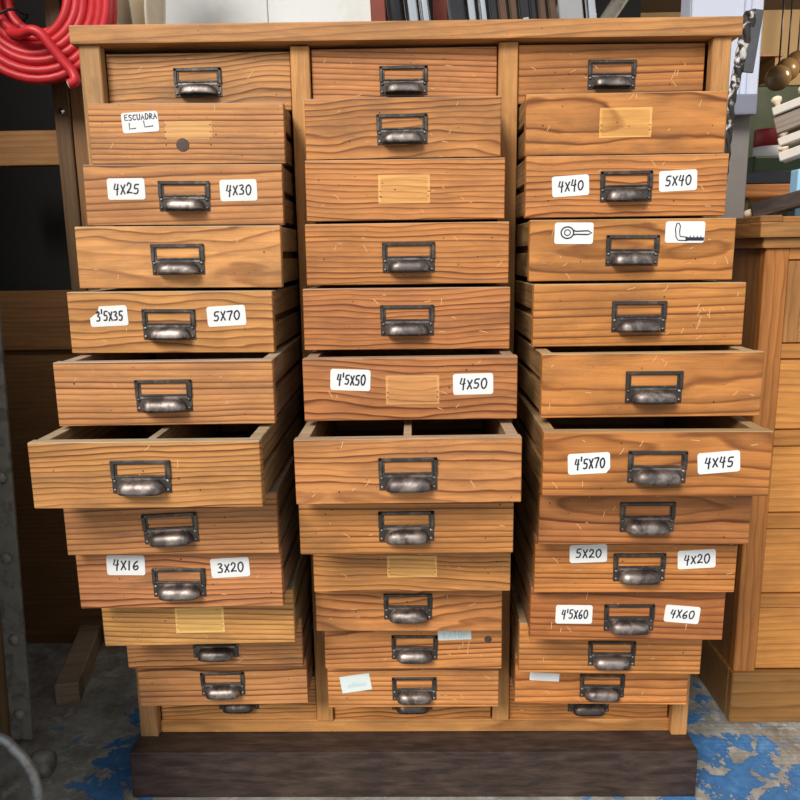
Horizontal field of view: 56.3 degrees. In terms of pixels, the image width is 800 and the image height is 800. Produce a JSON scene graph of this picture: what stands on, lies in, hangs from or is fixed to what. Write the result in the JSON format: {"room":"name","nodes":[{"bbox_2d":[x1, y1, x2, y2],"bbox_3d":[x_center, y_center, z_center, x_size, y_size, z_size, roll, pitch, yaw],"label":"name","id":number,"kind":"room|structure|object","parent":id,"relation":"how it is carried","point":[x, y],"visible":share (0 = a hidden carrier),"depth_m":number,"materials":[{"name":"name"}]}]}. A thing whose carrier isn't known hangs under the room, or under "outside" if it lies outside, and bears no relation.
{"room":"workshop","nodes":[
{"label":"workshop","id":0,"kind":"room"},
{"bbox_2d":[0,0,71,290],"bbox_3d":[-0.901,-1.032,2.170,1.660,3.420,0.130,-1,11,1],"label":"wall","id":1,"kind":"structure","parent":0,"point":[33,239],"depth_m":2.20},
{"bbox_2d":[166,0,370,23],"bbox_3d":[-0.435,-1.631,2.073,0.710,2.220,0.025,-1,11,1],"label":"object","id":2,"kind":"structure","parent":0,"point":[177,11],"depth_m":2.16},
{"bbox_2d":[0,643,799,799],"bbox_3d":[0.000,1.191,-0.197,9.000,0.060,10.300,-1,11,1],"label":"floor","id":3,"kind":"structure","parent":0,"point":[92,739],"depth_m":1.70,"materials":[{"name":"blue concrete"}]},
{"bbox_2d":[0,307,33,743],"bbox_3d":[-0.881,0.031,1.593,0.189,1.548,0.092,-1,11,1],"label":"gate post","id":4,"kind":"object","parent":3,"relation":"on","point":[16,721],"visible":0.98,"depth_m":1.64,"materials":[{"name":"grey metal"}]},
{"bbox_2d":[0,732,42,799],"bbox_3d":[-0.714,0.699,1.298,0.194,0.354,0.018,-1,11,1],"label":"pipe","id":5,"kind":"object","parent":3,"relation":"on","point":[19,754],"visible":1,"depth_m":1.28,"materials":[{"name":"grey metal"}]},
{"bbox_2d":[30,749,56,777],"bbox_3d":[-0.775,0.788,1.623,0.040,0.055,0.056,-1,11,1],"label":"wheel","id":6,"kind":"object","parent":3,"relation":"on","point":[45,760],"visible":0.74,"depth_m":1.61,"materials":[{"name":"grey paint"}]},
{"bbox_2d":[0,0,116,642],"bbox_3d":[-0.895,-0.218,1.944,0.473,1.909,0.226,-1,11,1],"label":"wooden rack","id":7,"kind":"object","parent":3,"relation":"on","point":[35,323],"depth_m":2.00,"materials":[{"name":"brown wood"}]},
{"bbox_2d":[116,0,165,24],"bbox_3d":[-0.682,-1.017,1.869,0.172,0.600,0.090,-1,11,1],"label":"cloth","id":8,"kind":"object","parent":7,"relation":"hanging from","point":[128,11],"visible":0.11,"depth_m":1.87,"materials":[{"name":"beige fabric"}]},
{"bbox_2d":[54,625,101,705],"bbox_3d":[-0.868,0.707,2.037,0.058,0.058,0.340,-3,11,-11],"label":"wooden beam","id":9,"kind":"structure","parent":3,"relation":"on","point":[70,685],"depth_m":1.96,"materials":[{"name":"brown wood"}]},
{"bbox_2d":[27,16,773,796],"bbox_3d":[0.018,0.064,1.496,1.171,1.501,0.904,-1,11,1],"label":"cabinet","id":10,"kind":"object","parent":3,"relation":"on","point":[412,388],"depth_m":1.25,"materials":[{"name":"brown wood"}]},
{"bbox_2d":[370,0,385,20],"bbox_3d":[-0.050,-0.882,1.589,0.045,0.321,0.020,-1,11,1],"label":"board","id":11,"kind":"object","parent":10,"relation":"on","point":[377,7],"visible":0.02,"depth_m":1.59,"materials":[{"name":"red wood"}]},
{"bbox_2d":[386,0,402,20],"bbox_3d":[-0.017,-0.810,1.500,0.050,0.208,0.029,-1,11,1],"label":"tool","id":12,"kind":"object","parent":10,"relation":"on","point":[394,10],"visible":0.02,"depth_m":1.50,"materials":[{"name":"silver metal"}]},
{"bbox_2d":[403,0,418,20],"bbox_3d":[0.012,-0.857,1.491,0.064,0.301,0.026,-1,11,1],"label":"tube","id":13,"kind":"object","parent":10,"relation":"on","point":[411,10],"visible":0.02,"depth_m":1.50,"materials":[{"name":"silver metal"}]},
{"bbox_2d":[418,0,430,19],"bbox_3d":[0.039,-0.857,1.490,0.058,0.300,0.020,-1,11,1],"label":"tube","id":14,"kind":"object","parent":10,"relation":"on","point":[424,9],"visible":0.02,"depth_m":1.50,"materials":[{"name":"silver metal"}]},
{"bbox_2d":[433,0,447,19],"bbox_3d":[0.085,-0.877,1.598,0.030,0.298,0.012,-2,11,1],"label":"board","id":15,"kind":"object","parent":10,"relation":"on","point":[440,12],"visible":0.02,"depth_m":1.60,"materials":[{"name":"red wood"}]},
{"bbox_2d":[447,0,465,19],"bbox_3d":[0.112,-0.786,1.502,0.051,0.161,0.026,-1,11,1],"label":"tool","id":16,"kind":"object","parent":10,"relation":"on","point":[456,11],"visible":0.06,"depth_m":1.49,"materials":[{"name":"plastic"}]},
{"bbox_2d":[464,0,476,19],"bbox_3d":[0.131,-0.858,1.489,0.058,0.300,0.020,-1,11,1],"label":"tube","id":17,"kind":"object","parent":10,"relation":"on","point":[470,9],"visible":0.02,"depth_m":1.50,"materials":[{"name":"silver metal"}]},
{"bbox_2d":[478,0,487,19],"bbox_3d":[0.155,-0.858,1.488,0.054,0.300,0.016,-1,11,1],"label":"tube","id":18,"kind":"object","parent":10,"relation":"on","point":[482,7],"visible":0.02,"depth_m":1.50,"materials":[{"name":"silver metal"}]},
{"bbox_2d":[488,0,497,19],"bbox_3d":[0.177,-0.855,1.488,0.052,0.297,0.012,-1,11,1],"label":"metal rod","id":19,"kind":"object","parent":10,"relation":"on","point":[492,3],"visible":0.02,"depth_m":1.50,"materials":[{"name":"metal"}]},
{"bbox_2d":[497,0,507,18],"bbox_3d":[0.196,-0.856,1.488,0.054,0.297,0.012,-1,11,1],"label":"metal rod","id":20,"kind":"object","parent":10,"relation":"on","point":[502,6],"visible":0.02,"depth_m":1.50,"materials":[{"name":"brown metal"}]},
{"bbox_2d":[508,0,517,18],"bbox_3d":[0.217,-0.856,1.488,0.052,0.297,0.012,-1,11,1],"label":"metal rod","id":21,"kind":"object","parent":10,"relation":"on","point":[512,3],"visible":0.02,"depth_m":1.50,"materials":[{"name":"brown metal"}]},
{"bbox_2d":[518,0,529,18],"bbox_3d":[0.238,-0.856,1.486,0.057,0.297,0.014,-1,11,1],"label":"metal rod","id":22,"kind":"object","parent":10,"relation":"on","point":[524,12],"visible":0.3,"depth_m":1.50,"materials":[{"name":"metal"}]},
{"bbox_2d":[529,0,536,18],"bbox_3d":[0.256,-0.856,1.487,0.049,0.296,0.012,-1,11,1],"label":"metal rod","id":23,"kind":"object","parent":10,"relation":"on","point":[532,4],"visible":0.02,"depth_m":1.50,"materials":[{"name":"metal"}]},
{"bbox_2d":[537,0,546,18],"bbox_3d":[0.274,-0.857,1.486,0.052,0.297,0.012,-1,11,1],"label":"metal rod","id":24,"kind":"object","parent":10,"relation":"on","point":[541,3],"visible":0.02,"depth_m":1.50,"materials":[{"name":"brown metal"}]},
{"bbox_2d":[547,0,556,18],"bbox_3d":[0.294,-0.857,1.486,0.052,0.297,0.012,-1,11,1],"label":"metal rod","id":25,"kind":"object","parent":10,"relation":"on","point":[551,3],"visible":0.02,"depth_m":1.50,"materials":[{"name":"brown metal"}]},
{"bbox_2d":[557,0,583,18],"bbox_3d":[0.334,-0.836,1.487,0.081,0.264,0.014,-1,11,1],"label":"metal plate","id":26,"kind":"object","parent":10,"relation":"on","point":[567,9],"visible":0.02,"depth_m":1.50,"materials":[{"name":"silver metal"}]},
{"bbox_2d":[585,0,596,17],"bbox_3d":[0.370,-0.861,1.484,0.058,0.300,0.020,-1,11,1],"label":"tube","id":27,"kind":"object","parent":10,"relation":"on","point":[590,7],"visible":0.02,"depth_m":1.49,"materials":[{"name":"silver metal"}]},
{"bbox_2d":[600,0,627,17],"bbox_3d":[0.163,-0.461,2.432,1.480,2.153,0.044,-1,11,1],"label":"pipe","id":28,"kind":"object","parent":3,"relation":"on","point":[614,7],"visible":0.02,"depth_m":2.26,"materials":[{"name":"metal"}]},
{"bbox_2d":[681,0,763,217],"bbox_3d":[0.877,-1.035,2.045,0.190,3.420,0.095,-1,11,1],"label":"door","id":29,"kind":"structure","parent":3,"relation":"on","point":[737,176],"depth_m":2.06,"materials":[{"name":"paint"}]},
{"bbox_2d":[734,94,757,115],"bbox_3d":[0.924,-0.799,2.028,0.074,0.053,0.033,-1,11,1],"label":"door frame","id":30,"kind":"structure","parent":29,"relation":"attached to","point":[746,104],"depth_m":2.01,"materials":[{"name":"grey paint"}]},
{"bbox_2d":[697,222,799,721],"bbox_3d":[1.130,0.141,1.921,0.747,1.153,0.582,-1,11,1],"label":"wooden cabinet","id":31,"kind":"object","parent":3,"relation":"on","point":[761,622],"visible":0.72,"depth_m":1.69,"materials":[{"name":"brown wood"}]},
{"bbox_2d":[736,215,782,224],"bbox_3d":[0.794,-0.412,1.728,0.048,0.016,0.280,-1,11,1],"label":"wooden lath","id":32,"kind":"object","parent":31,"relation":"on","point":[763,218],"visible":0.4,"depth_m":1.59,"materials":[{"name":"brown wood"}]},
{"bbox_2d":[744,190,799,216],"bbox_3d":[0.867,-0.441,1.655,0.193,0.076,0.055,8,14,37],"label":"bar","id":33,"kind":"object","parent":32,"relation":"on","point":[787,202],"visible":0.85,"depth_m":1.65,"materials":[{"name":"brown wood"}]},
{"bbox_2d":[783,216,799,221],"bbox_3d":[0.919,-0.394,1.630,0.194,0.014,0.055,-1,11,1],"label":"wooden lath","id":34,"kind":"object","parent":31,"relation":"on","point":[785,218],"visible":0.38,"depth_m":1.60,"materials":[{"name":"brown wood"}]},
{"bbox_2d":[787,169,799,215],"bbox_3d":[0.997,-0.476,1.669,0.238,0.158,0.035,-1,11,1],"label":"board","id":35,"kind":"object","parent":31,"relation":"on","point":[795,174],"visible":0.43,"depth_m":1.67,"materials":[{"name":"blue"}]},
{"bbox_2d":[778,145,799,162],"bbox_3d":[0.963,-0.574,1.617,0.256,0.096,0.051,8,14,37],"label":"bar","id":36,"kind":"object","parent":35,"relation":"on","point":[785,156],"visible":1,"depth_m":1.67,"materials":[{"name":"beige wood"}]},
{"bbox_2d":[744,184,789,211],"bbox_3d":[1.393,-0.136,2.883,0.420,1.321,0.300,-1,11,1],"label":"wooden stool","id":37,"kind":"object","parent":3,"relation":"on","point":[754,192],"visible":0.06,"depth_m":2.62,"materials":[{"name":"brown wood"}]},
{"bbox_2d":[746,170,791,183],"bbox_3d":[1.324,-0.816,2.781,0.260,0.055,0.200,-1,11,1],"label":"tool case","id":38,"kind":"object","parent":37,"relation":"on","point":[753,176],"visible":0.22,"depth_m":2.68,"materials":[{"name":"black plastic"}]},
{"bbox_2d":[747,156,799,214],"bbox_3d":[2.146,-0.387,3.662,1.220,1.490,0.650,-1,11,1],"label":"bench","id":39,"kind":"object","parent":3,"relation":"on","point":[755,162],"visible":0.1,"depth_m":3.22,"materials":[{"name":"paint"}]},
{"bbox_2d":[752,127,787,156],"bbox_3d":[1.666,-1.147,3.363,0.144,0.131,0.144,-1,11,1],"label":"paint can","id":40,"kind":"object","parent":39,"relation":"on","point":[765,142],"visible":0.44,"depth_m":3.31,"materials":[{"name":"red metal"}]},
{"bbox_2d":[748,85,799,215],"bbox_3d":[2.216,-0.718,4.161,1.190,1.945,0.060,-1,11,1],"label":"board","id":41,"kind":"object","parent":3,"relation":"on","point":[763,118],"visible":0.02,"depth_m":3.97,"materials":[{"name":"paint"}]},
{"bbox_2d":[385,0,640,20],"bbox_3d":[0.382,-1.143,2.636,0.890,3.420,0.070,-1,11,1],"label":"wall","id":42,"kind":"structure","parent":0,"point":[632,9],"depth_m":2.56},
{"bbox_2d":[556,3,558,18],"bbox_3d":[0.146,-0.499,2.629,1.103,2.148,0.044,-1,11,1],"label":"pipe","id":43,"kind":"object","parent":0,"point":[557,12],"visible":0.02,"depth_m":2.45,"materials":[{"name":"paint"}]},
{"bbox_2d":[641,9,799,85],"bbox_3d":[2.110,-0.988,4.232,2.500,2.450,0.100,-1,11,1],"label":"wall","id":44,"kind":"structure","parent":0,"point":[771,26],"depth_m":3.99,"materials":[{"name":"beige paint"}]},
{"bbox_2d":[758,53,782,85],"bbox_3d":[1.865,-1.726,3.919,0.160,0.108,0.240,-1,11,1],"label":"wall bracket","id":45,"kind":"object","parent":44,"relation":"attached to","point":[767,60],"visible":0.39,"depth_m":3.88,"materials":[{"name":"brown wood"}]},
{"bbox_2d":[641,0,799,12],"bbox_3d":[0.783,-2.318,2.389,5.050,1.130,3.850,-1,11,1],"label":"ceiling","id":46,"kind":"structure","parent":0,"point":[647,6],"depth_m":3.88,"materials":[{"name":"brown wood"}]},
{"bbox_2d":[765,0,791,90],"bbox_3d":[1.706,-1.667,3.342,0.111,0.541,0.111,-1,11,1],"label":"glass globe","id":47,"kind":"object","parent":46,"relation":"hanging from","point":[777,78],"visible":1,"depth_m":3.35,"materials":[{"name":"brown glass"}]},
{"bbox_2d":[777,0,799,79],"bbox_3d":[1.864,-1.761,3.576,0.111,0.453,0.111,-1,11,1],"label":"glass globe","id":48,"kind":"object","parent":46,"relation":"hanging from","point":[792,64],"visible":0.51,"depth_m":3.56,"materials":[{"name":"brown glass"}]},
{"bbox_2d":[789,21,799,72],"bbox_3d":[2.032,-1.855,3.809,0.111,0.362,0.111,-1,11,1],"label":"glass globe","id":49,"kind":"object","parent":46,"relation":"hanging from","point":[796,54],"visible":0.42,"depth_m":3.80,"materials":[{"name":"brown glass"}]},
{"bbox_2d":[724,9,763,191],"bbox_3d":[0.765,-0.657,1.679,0.066,0.405,0.035,3,12,18],"label":"chain","id":50,"kind":"object","parent":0,"point":[749,18],"depth_m":1.65,"materials":[{"name":"metal"}]},
{"bbox_2d":[773,108,799,133],"bbox_3d":[0.949,-0.638,1.605,0.259,0.108,0.050,8,14,37],"label":"bar","id":51,"kind":"object","parent":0,"point":[790,121],"visible":0.81,"depth_m":1.65,"materials":[{"name":"grey wood"}]},
{"bbox_2d":[771,87,799,116],"bbox_3d":[0.938,-0.675,1.599,0.259,0.106,0.051,8,14,37],"label":"bar","id":52,"kind":"object","parent":51,"relation":"on","point":[779,109],"visible":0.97,"depth_m":1.65,"materials":[{"name":"white wood"}]},
{"bbox_2d":[777,130,799,146],"bbox_3d":[0.959,-0.606,1.611,0.256,0.094,0.051,8,14,37],"label":"bar","id":53,"kind":"object","parent":51,"relation":"on","point":[791,139],"visible":0.97,"depth_m":1.67,"materials":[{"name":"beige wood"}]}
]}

